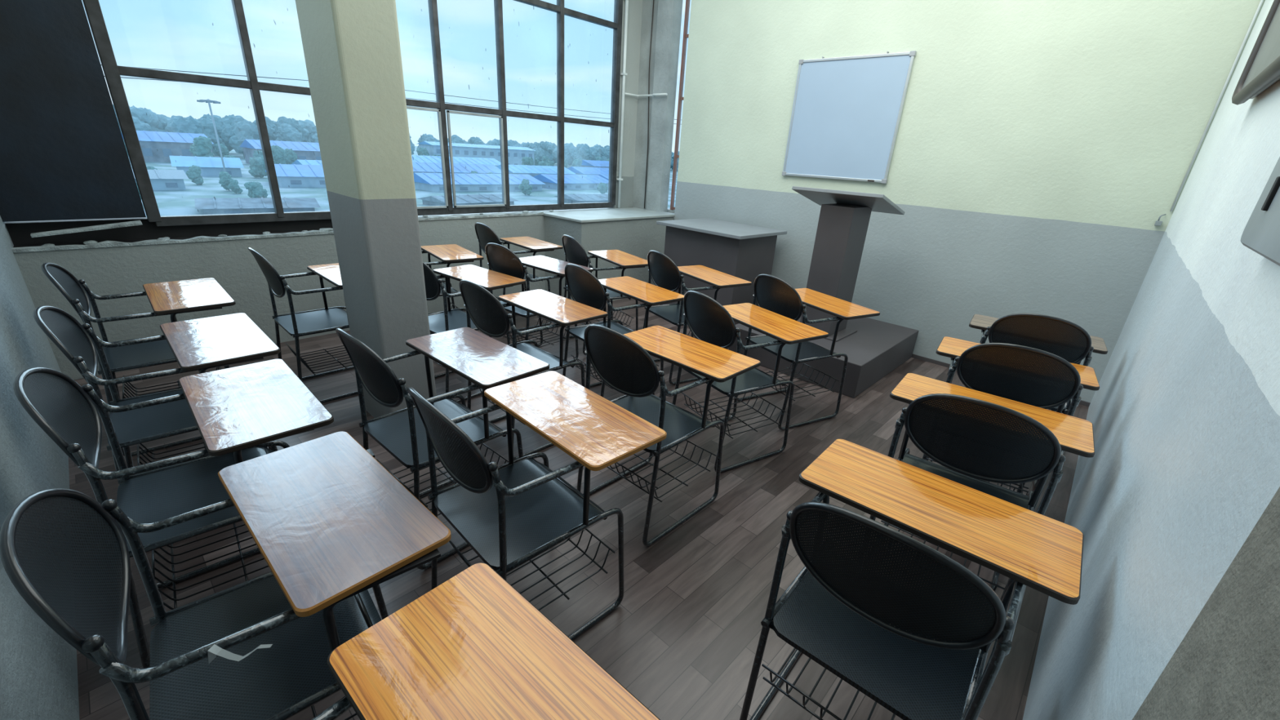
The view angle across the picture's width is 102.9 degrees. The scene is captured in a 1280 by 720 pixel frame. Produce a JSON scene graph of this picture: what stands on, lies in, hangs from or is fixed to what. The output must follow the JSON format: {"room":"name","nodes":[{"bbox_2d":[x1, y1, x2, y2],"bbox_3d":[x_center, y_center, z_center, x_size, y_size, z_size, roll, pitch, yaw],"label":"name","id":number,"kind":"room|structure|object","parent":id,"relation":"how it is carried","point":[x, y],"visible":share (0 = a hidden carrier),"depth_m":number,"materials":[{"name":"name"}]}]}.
{"room":"classroom","nodes":[
{"label":"classroom","id":0,"kind":"room"},
{"bbox_2d":[0,216,79,719],"bbox_3d":[-1.905,-0.839,1.002,5.500,3.600,0.200,22,29,39],"label":"wall","id":1,"kind":"structure","parent":0,"point":[38,668],"depth_m":1.52,"materials":[{"name":"paint"}]},
{"bbox_2d":[4,0,642,379],"bbox_3d":[-1.804,-2.172,4.309,0.310,3.600,5.085,22,29,39],"label":"wall","id":2,"kind":"structure","parent":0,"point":[113,270],"depth_m":3.59,"materials":[{"name":"paint"}]},
{"bbox_2d":[0,0,146,222],"bbox_3d":[-3.354,-2.095,2.618,0.160,2.650,0.595,22,29,39],"label":"window blind","id":3,"kind":"object","parent":2,"relation":"attached to","point":[64,155],"visible":1,"depth_m":2.88,"materials":[{"name":"black fabric"}]},
{"bbox_2d":[30,220,142,237],"bbox_3d":[-3.328,-0.793,3.078,0.067,0.071,0.479,22,29,39],"label":"batten","id":4,"kind":"object","parent":2,"relation":"on","point":[135,223],"visible":1,"depth_m":3.06,"materials":[{"name":"paint"}]},
{"bbox_2d":[82,0,331,226],"bbox_3d":[-2.646,-2.173,3.364,0.070,2.445,1.424,22,29,39],"label":"window","id":5,"kind":"structure","parent":2,"relation":"attached to","point":[112,72],"depth_m":3.32,"materials":[{"name":"metal"}]},
{"bbox_2d":[405,0,622,215],"bbox_3d":[-1.206,-2.658,4.777,0.085,2.445,2.774,22,29,39],"label":"window","id":6,"kind":"structure","parent":2,"relation":"attached to","point":[448,209],"depth_m":4.93,"materials":[{"name":"metal"}]},
{"bbox_2d":[295,0,436,417],"bbox_3d":[-1.321,-1.348,2.348,0.473,3.600,0.262,22,29,39],"label":"wall pillar","id":7,"kind":"structure","parent":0,"point":[352,49],"depth_m":2.38,"materials":[{"name":"paint"}]},
{"bbox_2d":[65,297,1088,719],"bbox_3d":[-0.097,0.224,3.587,5.500,0.100,5.735,22,29,39],"label":"floor","id":8,"kind":"structure","parent":0,"point":[683,635],"depth_m":2.07,"materials":[{"name":"wood"}]},
{"bbox_2d":[40,262,235,456],"bbox_3d":[-2.425,-0.066,2.602,0.608,0.904,0.614,-16,29,-40],"label":"chair","id":9,"kind":"object","parent":8,"relation":"on","point":[173,298],"visible":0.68,"depth_m":2.49,"materials":[{"name":"brown wood"}]},
{"bbox_2d":[32,305,280,484],"bbox_3d":[-1.840,0.179,2.086,0.612,0.904,0.618,-16,29,-40],"label":"chair","id":10,"kind":"object","parent":8,"relation":"on","point":[200,344],"visible":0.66,"depth_m":1.96,"materials":[{"name":"brown wood"}]},
{"bbox_2d":[13,359,333,668],"bbox_3d":[-1.353,0.392,1.634,0.606,0.904,0.618,-16,29,-39],"label":"chair","id":11,"kind":"object","parent":8,"relation":"on","point":[239,412],"visible":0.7,"depth_m":1.52,"materials":[{"name":"black plastic"}]},
{"bbox_2d":[0,431,451,719],"bbox_3d":[-0.826,0.603,1.192,0.612,0.904,0.666,-15,29,-39],"label":"chair","id":12,"kind":"object","parent":8,"relation":"on","point":[331,524],"depth_m":1.06,"materials":[{"name":"black plastic"}]},
{"bbox_2d":[248,247,358,403],"bbox_3d":[-1.938,-0.260,3.156,0.608,0.908,0.621,22,29,39],"label":"chair","id":13,"kind":"object","parent":8,"relation":"on","point":[298,324],"visible":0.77,"depth_m":3.09,"materials":[{"name":"brown wood"}]},
{"bbox_2d":[335,327,549,569],"bbox_3d":[-0.793,0.255,2.059,0.608,0.908,0.621,21,28,37],"label":"chair","id":14,"kind":"object","parent":8,"relation":"on","point":[481,359],"visible":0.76,"depth_m":1.98,"materials":[{"name":"black plastic"}]},
{"bbox_2d":[421,244,484,334],"bbox_3d":[-1.610,-0.562,3.952,0.621,0.908,0.608,-14,28,-36],"label":"chair","id":15,"kind":"object","parent":8,"relation":"on","point":[449,254],"visible":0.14,"depth_m":3.88,"materials":[{"name":"brown wood"}]},
{"bbox_2d":[422,262,525,402],"bbox_3d":[-1.159,-0.261,3.276,0.608,0.908,0.621,20,27,34],"label":"chair","id":16,"kind":"object","parent":8,"relation":"on","point":[450,319],"visible":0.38,"depth_m":3.22,"materials":[{"name":"brown wood"}]},
{"bbox_2d":[311,562,660,719],"bbox_3d":[-0.311,0.817,0.743,0.608,0.908,0.621,21,28,36],"label":"chair","id":17,"kind":"object","parent":8,"relation":"on","point":[472,646],"visible":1,"depth_m":0.82,"materials":[{"name":"brown wood"}]},
{"bbox_2d":[474,222,563,332],"bbox_3d":[-1.107,-0.765,4.528,0.621,0.908,0.608,-16,29,-40],"label":"chair","id":18,"kind":"object","parent":8,"relation":"on","point":[535,245],"visible":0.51,"depth_m":4.38,"materials":[{"name":"brown wood"}]},
{"bbox_2d":[458,280,608,460],"bbox_3d":[-0.609,-0.018,2.759,0.608,0.908,0.621,22,29,39],"label":"chair","id":19,"kind":"object","parent":8,"relation":"on","point":[564,312],"visible":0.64,"depth_m":2.63,"materials":[{"name":"brown wood"}]},
{"bbox_2d":[407,370,666,640],"bbox_3d":[-0.358,0.446,1.652,0.621,0.908,0.608,-17,30,-41],"label":"chair","id":20,"kind":"object","parent":8,"relation":"on","point":[510,513],"visible":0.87,"depth_m":1.58,"materials":[{"name":"black plastic"}]},
{"bbox_2d":[484,242,593,362],"bbox_3d":[-0.771,-0.418,3.722,0.608,0.908,0.621,21,28,36],"label":"chair","id":21,"kind":"object","parent":8,"relation":"on","point":[548,264],"visible":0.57,"depth_m":3.52,"materials":[{"name":"brown wood"}]},
{"bbox_2d":[561,234,648,355],"bbox_3d":[-0.312,-0.563,4.151,0.621,0.908,0.608,-10,26,-31],"label":"chair","id":22,"kind":"object","parent":8,"relation":"on","point":[624,260],"visible":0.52,"depth_m":4.00,"materials":[{"name":"brown wood"}]},
{"bbox_2d":[544,215,673,302],"bbox_3d":[-0.329,-1.188,5.763,0.600,0.855,1.380,22,29,39],"label":"cabinet","id":23,"kind":"object","parent":8,"relation":"on","point":[637,237],"depth_m":5.37,"materials":[{"name":"paint"}]},
{"bbox_2d":[542,207,675,222],"bbox_3d":[-0.305,-1.616,5.650,0.720,0.025,1.500,22,29,39],"label":"countertop","id":24,"kind":"structure","parent":23,"relation":"on","point":[631,213],"depth_m":5.48,"materials":[{"name":"grey stone"}]},
{"bbox_2d":[562,263,684,397],"bbox_3d":[-0.150,-0.174,3.213,0.621,0.908,0.608,-14,28,-37],"label":"chair","id":25,"kind":"object","parent":8,"relation":"on","point":[651,295],"visible":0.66,"depth_m":3.05,"materials":[{"name":"brown wood"}]},
{"bbox_2d":[576,324,760,546],"bbox_3d":[0.072,0.234,2.240,0.608,0.908,0.621,23,29,39],"label":"chair","id":26,"kind":"object","parent":8,"relation":"on","point":[716,363],"visible":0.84,"depth_m":2.12,"materials":[{"name":"black plastic"}]},
{"bbox_2d":[643,249,751,384],"bbox_3d":[0.351,-0.352,3.728,0.621,0.908,0.608,-10,25,-29],"label":"chair","id":27,"kind":"object","parent":8,"relation":"on","point":[673,313],"visible":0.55,"depth_m":3.55,"materials":[{"name":"brown wood"}]},
{"bbox_2d":[656,217,786,331],"bbox_3d":[0.755,-0.873,5.082,0.760,0.905,1.000,-17,30,-41],"label":"table","id":28,"kind":"object","parent":8,"relation":"on","point":[740,251],"visible":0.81,"depth_m":4.76,"materials":[{"name":"grey laminate"}]},
{"bbox_2d":[672,290,828,472],"bbox_3d":[0.524,0.056,2.749,0.621,0.908,0.608,-10,26,-30],"label":"chair","id":29,"kind":"object","parent":8,"relation":"on","point":[785,330],"visible":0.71,"depth_m":2.60,"materials":[{"name":"brown wood"}]},
{"bbox_2d":[733,273,879,430],"bbox_3d":[0.992,-0.099,3.201,0.621,0.908,0.608,-8,25,-27],"label":"chair","id":30,"kind":"object","parent":8,"relation":"on","point":[782,294],"visible":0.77,"depth_m":3.05,"materials":[{"name":"black plastic"}]},
{"bbox_2d":[728,306,918,398],"bbox_3d":[1.552,-0.150,4.293,1.070,0.250,1.244,22,29,39],"label":"platform","id":31,"kind":"object","parent":8,"relation":"on","point":[877,348],"visible":0.49,"depth_m":3.89,"materials":[{"name":"grey laminate"}]},
{"bbox_2d":[791,186,905,342],"bbox_3d":[1.530,-0.755,3.987,0.670,1.096,0.528,22,29,39],"label":"lectern","id":32,"kind":"object","parent":31,"relation":"on","point":[844,217],"visible":0.73,"depth_m":3.83,"materials":[{"name":"grey laminate"}]},
{"bbox_2d":[739,439,1084,719],"bbox_3d":[0.632,0.651,1.295,0.608,0.908,0.620,21,28,36],"label":"chair","id":33,"kind":"object","parent":8,"relation":"on","point":[907,650],"visible":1,"depth_m":1.16,"materials":[{"name":"black plastic"}]},
{"bbox_2d":[857,373,1094,617],"bbox_3d":[1.154,0.461,1.843,0.608,0.908,0.621,20,27,34],"label":"chair","id":34,"kind":"object","parent":8,"relation":"on","point":[1018,422],"visible":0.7,"depth_m":1.59,"materials":[{"name":"black plastic"}]},
{"bbox_2d":[922,336,1099,511],"bbox_3d":[1.626,0.286,2.346,0.608,0.908,0.621,18,26,32],"label":"chair","id":35,"kind":"object","parent":8,"relation":"on","point":[1046,368],"visible":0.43,"depth_m":2.03,"materials":[{"name":"black plastic"}]},
{"bbox_2d":[943,313,1107,487],"bbox_3d":[2.076,0.129,2.802,0.608,0.908,0.621,18,26,33],"label":"chair","id":36,"kind":"object","parent":8,"relation":"on","point":[1055,335],"visible":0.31,"depth_m":2.47,"materials":[{"name":"black plastic"}]},
{"bbox_2d":[632,0,1265,402],"bbox_3d":[1.813,-2.047,4.545,5.300,3.600,0.320,22,29,39],"label":"wall","id":37,"kind":"structure","parent":0,"point":[1041,146],"depth_m":3.81,"materials":[{"name":"beige paint"}]},
{"bbox_2d":[616,0,667,208],"bbox_3d":[0.055,-3.051,5.606,0.520,2.695,0.271,22,29,39],"label":"pipe","id":38,"kind":"object","parent":37,"relation":"attached to","point":[624,73],"visible":1,"depth_m":5.73,"materials":[{"name":"white plastic"}]},
{"bbox_2d":[644,0,653,208],"bbox_3d":[0.112,-3.108,5.747,0.061,2.690,0.010,22,29,39],"label":"cable","id":39,"kind":"object","parent":37,"relation":"attached to","point":[653,0],"visible":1,"depth_m":5.80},
{"bbox_2d":[670,0,689,209],"bbox_3d":[0.521,-2.903,5.645,0.214,2.414,0.040,22,29,39],"label":"window","id":40,"kind":"structure","parent":37,"relation":"in","point":[686,35],"depth_m":5.70,"materials":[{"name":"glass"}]},
{"bbox_2d":[782,50,916,183],"bbox_3d":[1.729,-2.060,4.362,0.966,0.971,0.030,22,29,39],"label":"whiteboard","id":41,"kind":"object","parent":37,"relation":"attached to","point":[846,112],"visible":1,"depth_m":4.33,"materials":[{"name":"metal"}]},
{"bbox_2d":[911,354,1090,406],"bbox_3d":[1.792,-0.276,4.932,4.020,0.030,0.012,22,29,39],"label":"baseboard","id":42,"kind":"structure","parent":37,"relation":"attached to","point":[914,356],"depth_m":4.30,"materials":[{"name":"grey laminate"}]},
{"bbox_2d":[1022,0,1279,719],"bbox_3d":[2.151,-0.825,1.579,0.370,3.600,3.840,22,29,39],"label":"wall","id":43,"kind":"structure","parent":0,"point":[1184,414],"depth_m":1.15,"materials":[{"name":"white paint"}]},
{"bbox_2d":[1169,0,1263,211],"bbox_3d":[3.366,-1.951,2.756,0.012,2.220,0.010,22,29,39],"label":"cable","id":44,"kind":"object","parent":43,"relation":"attached to","point":[1261,1],"visible":1,"depth_m":2.94,"materials":[{"name":"white plastic"}]},
{"bbox_2d":[1231,0,1279,105],"bbox_3d":[1.631,-1.073,1.127,0.056,0.760,1.760,22,28,38],"label":"framed panel","id":45,"kind":"object","parent":43,"relation":"attached to","point":[1261,70],"visible":1,"depth_m":1.65,"materials":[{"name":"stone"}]},
{"bbox_2d":[1240,156,1279,266],"bbox_3d":[1.035,-0.256,0.796,0.046,0.190,0.470,22,28,38],"label":"board","id":46,"kind":"object","parent":43,"relation":"attached to","point":[1260,234],"visible":1,"depth_m":0.87,"materials":[{"name":"white plastic"}]},
{"bbox_2d":[1261,176,1279,210],"bbox_3d":[1.089,-0.286,0.877,0.008,0.056,0.020,22,28,38],"label":"rocker switch","id":47,"kind":"object","parent":46,"relation":"attached to","point":[1275,188],"depth_m":0.87,"materials":[{"name":"black plastic"}]},
{"bbox_2d":[1132,486,1279,719],"bbox_3d":[0.443,-0.226,-0.156,0.302,3.600,1.175,22,29,39],"label":"wall","id":48,"kind":"structure","parent":0,"point":[1226,666],"depth_m":0.54,"materials":[{"name":"grey paint"}]},
{"label":"outside","id":49,"kind":"structure","parent":0,"visible":0},
{"bbox_2d":[128,146,678,217],"bbox_3d":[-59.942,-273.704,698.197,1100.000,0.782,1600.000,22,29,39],"label":"ground","id":50,"kind":"structure","parent":49,"point":[170,202],"depth_m":114.75,"materials":[{"name":"grey concrete"}]},
{"bbox_2d":[115,111,151,142],"bbox_3d":[-197.166,-87.587,197.780,12.766,15.730,9.304,-3,23,-16],"label":"tree","id":51,"kind":"object","parent":50,"relation":"on","point":[139,125],"visible":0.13,"depth_m":195.99,"materials":[{"name":"green plant"}]},
{"bbox_2d":[131,107,166,132],"bbox_3d":[-205.261,-95.254,212.356,11.420,18.077,15.868,15,24,25],"label":"tree","id":52,"kind":"object","parent":50,"relation":"on","point":[153,119],"visible":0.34,"depth_m":209.29,"materials":[{"name":"green plant"}]},
{"bbox_2d":[132,168,188,190],"bbox_3d":[-96.702,-35.966,101.514,9.600,3.920,9.600,22,29,39],"label":"building","id":53,"kind":"structure","parent":50,"relation":"on","point":[161,180],"depth_m":100.52,"materials":[{"name":"metal"}]},
{"bbox_2d":[121,130,213,162],"bbox_3d":[-165.516,-74.876,179.167,18.600,9.920,21.600,20,27,34],"label":"building","id":54,"kind":"structure","parent":50,"relation":"on","point":[156,146],"depth_m":173.04,"materials":[{"name":"blue metal"}]},
{"bbox_2d":[164,115,212,149],"bbox_3d":[-185.875,-92.047,209.911,13.193,16.167,15.381,18,26,32],"label":"tree","id":55,"kind":"object","parent":50,"relation":"on","point":[180,124],"visible":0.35,"depth_m":205.79,"materials":[{"name":"green plant"}]},
{"bbox_2d":[186,164,204,185],"bbox_3d":[-97.825,-40.546,111.947,3.470,4.251,2.839,3,22,-1],"label":"tree","id":56,"kind":"object","parent":50,"relation":"on","point":[193,173],"visible":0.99,"depth_m":111.38,"materials":[{"name":"green plant"}]},
{"bbox_2d":[188,135,214,156],"bbox_3d":[-142.661,-68.003,166.100,7.668,9.395,6.273,5,22,5],"label":"tree","id":57,"kind":"object","parent":50,"relation":"on","point":[202,146],"visible":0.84,"depth_m":164.35,"materials":[{"name":"green plant"}]},
{"bbox_2d":[168,155,244,177],"bbox_3d":[-116.438,-52.217,137.313,14.600,4.920,15.600,-15,28,-38],"label":"building","id":58,"kind":"structure","parent":50,"relation":"on","point":[210,166],"depth_m":133.65,"materials":[{"name":"blue metal"}]},
{"bbox_2d":[195,117,225,152],"bbox_3d":[-193.346,-98.938,225.934,15.280,16.060,13.106,9,23,12],"label":"tree","id":59,"kind":"object","parent":50,"relation":"on","point":[208,127],"visible":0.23,"depth_m":224.09,"materials":[{"name":"green plant"}]},
{"bbox_2d":[196,98,226,171],"bbox_3d":[-105.415,-54.868,127.274,4.500,18.400,4.500,22,29,39],"label":"light","id":60,"kind":"object","parent":50,"relation":"on","point":[207,100],"visible":0.98,"depth_m":125.61,"materials":[{"name":"metal"}]},
{"bbox_2d":[200,113,226,143],"bbox_3d":[-200.547,-106.536,241.019,15.797,17.996,11.368,-18,30,-42],"label":"tree","id":61,"kind":"object","parent":50,"relation":"on","point":[216,118],"visible":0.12,"depth_m":239.07,"materials":[{"name":"green plant"}]},
{"bbox_2d":[213,143,229,157],"bbox_3d":[-160.962,-79.746,196.029,4.340,6.611,4.905,21,28,36],"label":"tree","id":62,"kind":"object","parent":50,"relation":"on","point":[224,151],"visible":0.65,"depth_m":194.94,"materials":[{"name":"green plant"}]},
{"bbox_2d":[218,170,231,191],"bbox_3d":[-85.116,-36.795,104.959,2.662,3.986,3.253,7,22,10],"label":"tree","id":63,"kind":"object","parent":50,"relation":"on","point":[224,177],"visible":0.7,"depth_m":104.19,"materials":[{"name":"green plant"}]},
{"bbox_2d":[222,117,233,151],"bbox_3d":[-208.641,-112.681,256.068,15.068,17.165,10.844,14,24,25],"label":"tree","id":64,"kind":"object","parent":50,"relation":"on","point":[226,121],"visible":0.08,"depth_m":254.40,"materials":[{"name":"green plant"}]},
{"bbox_2d":[224,114,244,149],"bbox_3d":[-215.743,-120.730,272.154,16.854,19.200,12.129,5,22,5],"label":"tree","id":65,"kind":"object","parent":50,"relation":"on","point":[232,117],"visible":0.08,"depth_m":268.37,"materials":[{"name":"green plant"}]},
{"bbox_2d":[227,178,243,193],"bbox_3d":[-80.968,-34.635,101.772,1.900,2.846,2.323,21,28,36],"label":"tree","id":66,"kind":"object","parent":50,"relation":"on","point":[233,186],"visible":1,"depth_m":101.38,"materials":[{"name":"green plant"}]},
{"bbox_2d":[220,119,259,158],"bbox_3d":[-172.992,-96.261,222.203,15.417,16.205,13.224,20,27,35],"label":"tree","id":67,"kind":"object","parent":50,"relation":"on","point":[234,134],"visible":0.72,"depth_m":218.37,"materials":[{"name":"green plant"}]},
{"bbox_2d":[244,182,261,197],"bbox_3d":[-71.143,-31.235,94.243,2.932,3.313,2.845,0,22,-8],"label":"tree","id":68,"kind":"object","parent":50,"relation":"on","point":[246,185],"visible":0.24,"depth_m":93.13,"materials":[{"name":"green plant"}]},
{"bbox_2d":[194,197,319,214],"bbox_3d":[-60.961,-24.877,81.671,15.600,2.320,10.600,-13,27,-35],"label":"building","id":69,"kind":"structure","parent":50,"relation":"on","point":[213,206],"depth_m":78.44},
{"bbox_2d":[248,156,266,177],"bbox_3d":[-101.692,-51.217,135.968,4.768,5.552,4.914,8,22,11],"label":"tree","id":70,"kind":"object","parent":50,"relation":"on","point":[257,166],"visible":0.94,"depth_m":134.47,"materials":[{"name":"green plant"}]},
{"bbox_2d":[248,181,267,198],"bbox_3d":[-67.601,-29.699,90.410,2.500,3.745,3.056,-9,25,-29],"label":"tree","id":71,"kind":"object","parent":50,"relation":"on","point":[258,191],"visible":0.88,"depth_m":89.58,"materials":[{"name":"green plant"}]},
{"bbox_2d":[253,150,275,164],"bbox_3d":[-110.386,-58.270,150.526,5.761,6.708,5.937,8,23,12],"label":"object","id":72,"kind":"object","parent":50,"relation":"on","point":[258,153],"visible":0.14,"depth_m":147.76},
{"bbox_2d":[252,115,277,140],"bbox_3d":[-196.828,-117.835,268.164,15.397,18.972,11.222,12,24,21],"label":"tree","id":73,"kind":"object","parent":50,"relation":"on","point":[269,122],"visible":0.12,"depth_m":263.82,"materials":[{"name":"green plant"}]},
{"bbox_2d":[266,124,276,140],"bbox_3d":[-188.049,-109.612,253.953,12.568,15.401,14.653,-10,26,-31],"label":"tree","id":74,"kind":"object","parent":50,"relation":"on","point":[272,132],"visible":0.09,"depth_m":251.71,"materials":[{"name":"green plant"}]},
{"bbox_2d":[271,145,287,164],"bbox_3d":[-123.651,-69.136,173.953,5.089,7.752,5.751,15,25,26],"label":"tree","id":75,"kind":"object","parent":50,"relation":"on","point":[280,157],"visible":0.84,"depth_m":172.70,"materials":[{"name":"green plant"}]},
{"bbox_2d":[239,139,321,164],"bbox_3d":[-134.055,-79.858,197.404,18.600,9.020,29.600,20,27,35],"label":"building","id":76,"kind":"structure","parent":50,"relation":"on","point":[304,150],"depth_m":192.05,"materials":[{"name":"blue metal"}]},
{"bbox_2d":[275,123,303,142],"bbox_3d":[-160.353,-99.935,233.781,12.779,15.747,9.314,12,24,21],"label":"tree","id":77,"kind":"object","parent":50,"relation":"on","point":[286,132],"visible":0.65,"depth_m":230.08,"materials":[{"name":"green plant"}]},
{"bbox_2d":[284,148,297,164],"bbox_3d":[-124.710,-71.900,181.873,4.468,6.806,5.049,-5,24,-21],"label":"tree","id":78,"kind":"object","parent":50,"relation":"on","point":[291,155],"visible":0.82,"depth_m":180.59,"materials":[{"name":"green plant"}]},
{"bbox_2d":[274,116,309,142],"bbox_3d":[-168.853,-108.383,249.188,11.162,18.872,15.315,6,22,7],"label":"tree","id":79,"kind":"object","parent":50,"relation":"on","point":[293,122],"visible":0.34,"depth_m":245.70,"materials":[{"name":"green plant"}]},
{"bbox_2d":[265,163,325,186],"bbox_3d":[-81.777,-46.827,129.101,19.600,5.020,16.600,-15,29,-39],"label":"building","id":80,"kind":"structure","parent":50,"relation":"on","point":[287,175],"depth_m":122.23,"materials":[{"name":"blue metal"}]},
{"bbox_2d":[292,159,322,164],"bbox_3d":[-97.116,-60.057,159.706,14.600,4.820,17.600,21,28,36],"label":"building","id":81,"kind":"structure","parent":50,"relation":"on","point":[305,162],"depth_m":153.51,"materials":[{"name":"blue metal"}]},
{"bbox_2d":[298,119,316,142],"bbox_3d":[-184.018,-121.714,279.651,11.229,18.985,15.407,4,22,0],"label":"tree","id":82,"kind":"object","parent":50,"relation":"on","point":[309,125],"visible":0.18,"depth_m":278.07,"materials":[{"name":"green plant"}]},
{"bbox_2d":[416,146,429,155],"bbox_3d":[-99.805,-93.174,234.982,6.802,9.169,6.019,16,25,28],"label":"tree","id":83,"kind":"object","parent":50,"relation":"on","point":[420,151],"visible":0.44,"depth_m":232.62,"materials":[{"name":"green plant"}]},
{"bbox_2d":[411,155,501,166],"bbox_3d":[-84.502,-82.317,214.275,18.600,6.520,53.600,21,28,37],"label":"building","id":84,"kind":"structure","parent":50,"relation":"on","point":[418,158],"depth_m":216.09,"materials":[{"name":"blue metal"}]},
{"bbox_2d":[412,161,501,173],"bbox_3d":[-66.491,-66.096,178.425,33.600,5.420,17.600,-17,30,-41],"label":"building","id":85,"kind":"structure","parent":50,"relation":"on","point":[418,167],"depth_m":174.78,"materials":[{"name":"blue metal"}]},
{"bbox_2d":[416,193,518,206],"bbox_3d":[-35.662,-33.468,106.685,10.600,2.320,17.600,18,26,33],"label":"building","id":86,"kind":"structure","parent":50,"relation":"on","point":[477,199],"depth_m":103.34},
{"bbox_2d":[417,141,535,165],"bbox_3d":[-81.974,-104.152,261.341,16.600,11.920,57.600,22,29,39],"label":"building","id":87,"kind":"structure","parent":50,"relation":"on","point":[515,154],"depth_m":254.06,"materials":[{"name":"blue metal"}]},
{"bbox_2d":[413,172,545,191],"bbox_3d":[-45.910,-50.177,143.441,16.600,4.520,35.600,21,28,37],"label":"building","id":88,"kind":"structure","parent":50,"relation":"on","point":[432,182],"depth_m":136.89,"materials":[{"name":"blue metal"}]},
{"bbox_2d":[518,178,531,195],"bbox_3d":[-30.507,-45.769,135.008,3.456,4.235,2.827,-4,23,-18],"label":"tree","id":89,"kind":"object","parent":50,"relation":"on","point":[524,187],"visible":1,"depth_m":134.27,"materials":[{"name":"green plant"}]},
{"bbox_2d":[521,156,533,165],"bbox_3d":[-56.540,-97.984,255.661,6.596,7.453,6.400,-9,25,-28],"label":"tree","id":90,"kind":"object","parent":50,"relation":"on","point":[529,161],"visible":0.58,"depth_m":253.62,"materials":[{"name":"green plant"}]},
{"bbox_2d":[496,164,575,176],"bbox_3d":[-42.986,-76.063,206.566,29.600,5.420,17.600,-17,30,-41],"label":"building","id":91,"kind":"structure","parent":50,"relation":"on","point":[533,171],"depth_m":200.68,"materials":[{"name":"blue metal"}]},
{"bbox_2d":[533,147,544,161],"bbox_3d":[-65.383,-131.093,329.778,11.563,12.154,9.918,-11,26,-31],"label":"tree","id":92,"kind":"object","parent":50,"relation":"on","point":[539,153],"visible":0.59,"depth_m":326.61,"materials":[{"name":"green plant"}]},
{"bbox_2d":[537,141,549,155],"bbox_3d":[-68.656,-150.738,371.689,14.672,16.714,10.559,7,22,8],"label":"tree","id":93,"kind":"object","parent":50,"relation":"on","point":[543,144],"visible":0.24,"depth_m":366.86,"materials":[{"name":"green plant"}]},
{"bbox_2d":[546,142,557,164],"bbox_3d":[-60.828,-143.714,356.337,10.178,16.112,14.143,3,22,0],"label":"tree","id":94,"kind":"object","parent":50,"relation":"on","point":[550,147],"visible":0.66,"depth_m":351.78,"materials":[{"name":"green plant"}]},
{"bbox_2d":[552,144,569,160],"bbox_3d":[-52.725,-136.123,340.602,11.993,14.778,8.740,-12,27,-34],"label":"tree","id":95,"kind":"object","parent":50,"relation":"on","point":[566,148],"visible":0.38,"depth_m":337.31,"materials":[{"name":"green plant"}]},
{"bbox_2d":[533,173,608,189],"bbox_3d":[-23.248,-59.858,170.748,15.600,4.520,25.600,21,28,36],"label":"building","id":96,"kind":"structure","parent":50,"relation":"on","point":[574,181],"depth_m":165.12,"materials":[{"name":"blue metal"}]},
{"bbox_2d":[567,146,577,165],"bbox_3d":[-48.695,-146.628,368.138,12.310,14.024,8.859,11,23,18],"label":"tree","id":97,"kind":"object","parent":50,"relation":"on","point":[572,152],"visible":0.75,"depth_m":365.25,"materials":[{"name":"green plant"}]},
{"bbox_2d":[571,158,582,166],"bbox_3d":[-29.549,-90.055,238.995,5.466,8.326,6.177,-14,28,-36],"label":"tree","id":98,"kind":"object","parent":50,"relation":"on","point":[576,162],"visible":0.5,"depth_m":236.52,"materials":[{"name":"green plant"}]},
{"bbox_2d":[554,193,608,203],"bbox_3d":[-11.979,-40.187,126.836,15.600,2.320,10.600,-15,28,-38],"label":"building","id":99,"kind":"structure","parent":50,"relation":"on","point":[571,198],"depth_m":122.44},
{"bbox_2d":[573,146,591,160],"bbox_3d":[-40.131,-140.102,352.540,11.927,14.615,13.905,11,23,17],"label":"tree","id":100,"kind":"object","parent":50,"relation":"on","point":[583,153],"visible":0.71,"depth_m":347.51,"materials":[{"name":"green plant"}]},
{"bbox_2d":[567,166,608,174],"bbox_3d":[-16.001,-85.227,233.248,37.600,5.420,17.600,-17,30,-41],"label":"building","id":101,"kind":"structure","parent":50,"relation":"on","point":[577,170],"depth_m":221.59,"materials":[{"name":"blue metal"}]},
{"bbox_2d":[581,160,608,168],"bbox_3d":[-15.614,-111.366,295.282,18.600,7.320,47.600,21,28,36],"label":"building","id":102,"kind":"structure","parent":50,"relation":"on","point":[585,163],"depth_m":278.21,"materials":[{"name":"blue metal"}]},
{"bbox_2d":[591,146,607,160],"bbox_3d":[-28.570,-144.562,364.303,9.698,15.352,13.476,17,26,30],"label":"tree","id":103,"kind":"object","parent":50,"relation":"on","point":[601,152],"visible":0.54,"depth_m":360.12,"materials":[{"name":"green plant"}]},
{"bbox_2d":[596,182,605,194],"bbox_3d":[-11.327,-50.300,149.890,2.690,3.626,2.381,3,22,-1],"label":"tree","id":104,"kind":"object","parent":50,"relation":"on","point":[602,187],"visible":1,"depth_m":149.28,"materials":[{"name":"green plant"}]},
{"bbox_3d":[-19.383,-11.838,36.315,0.310,16.900,0.280,22,29,39],"label":"utility pole","id":105,"kind":"object","parent":50,"relation":"on","visible":0},
{"bbox_2d":[104,75,675,124],"bbox_3d":[-17.590,-18.401,34.881,0.042,3.120,112.001,22,29,39],"label":"power line","id":106,"kind":"object","parent":105,"relation":"attached to","point":[104,76],"visible":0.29,"depth_m":38.83,"materials":[{"name":"black metal"}]},
{"bbox_2d":[125,66,676,119],"bbox_3d":[-17.565,-18.818,34.713,0.042,3.020,112.001,22,29,39],"label":"power line","id":107,"kind":"object","parent":105,"relation":"attached to","point":[126,66],"visible":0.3,"depth_m":31.11,"materials":[{"name":"black metal"}]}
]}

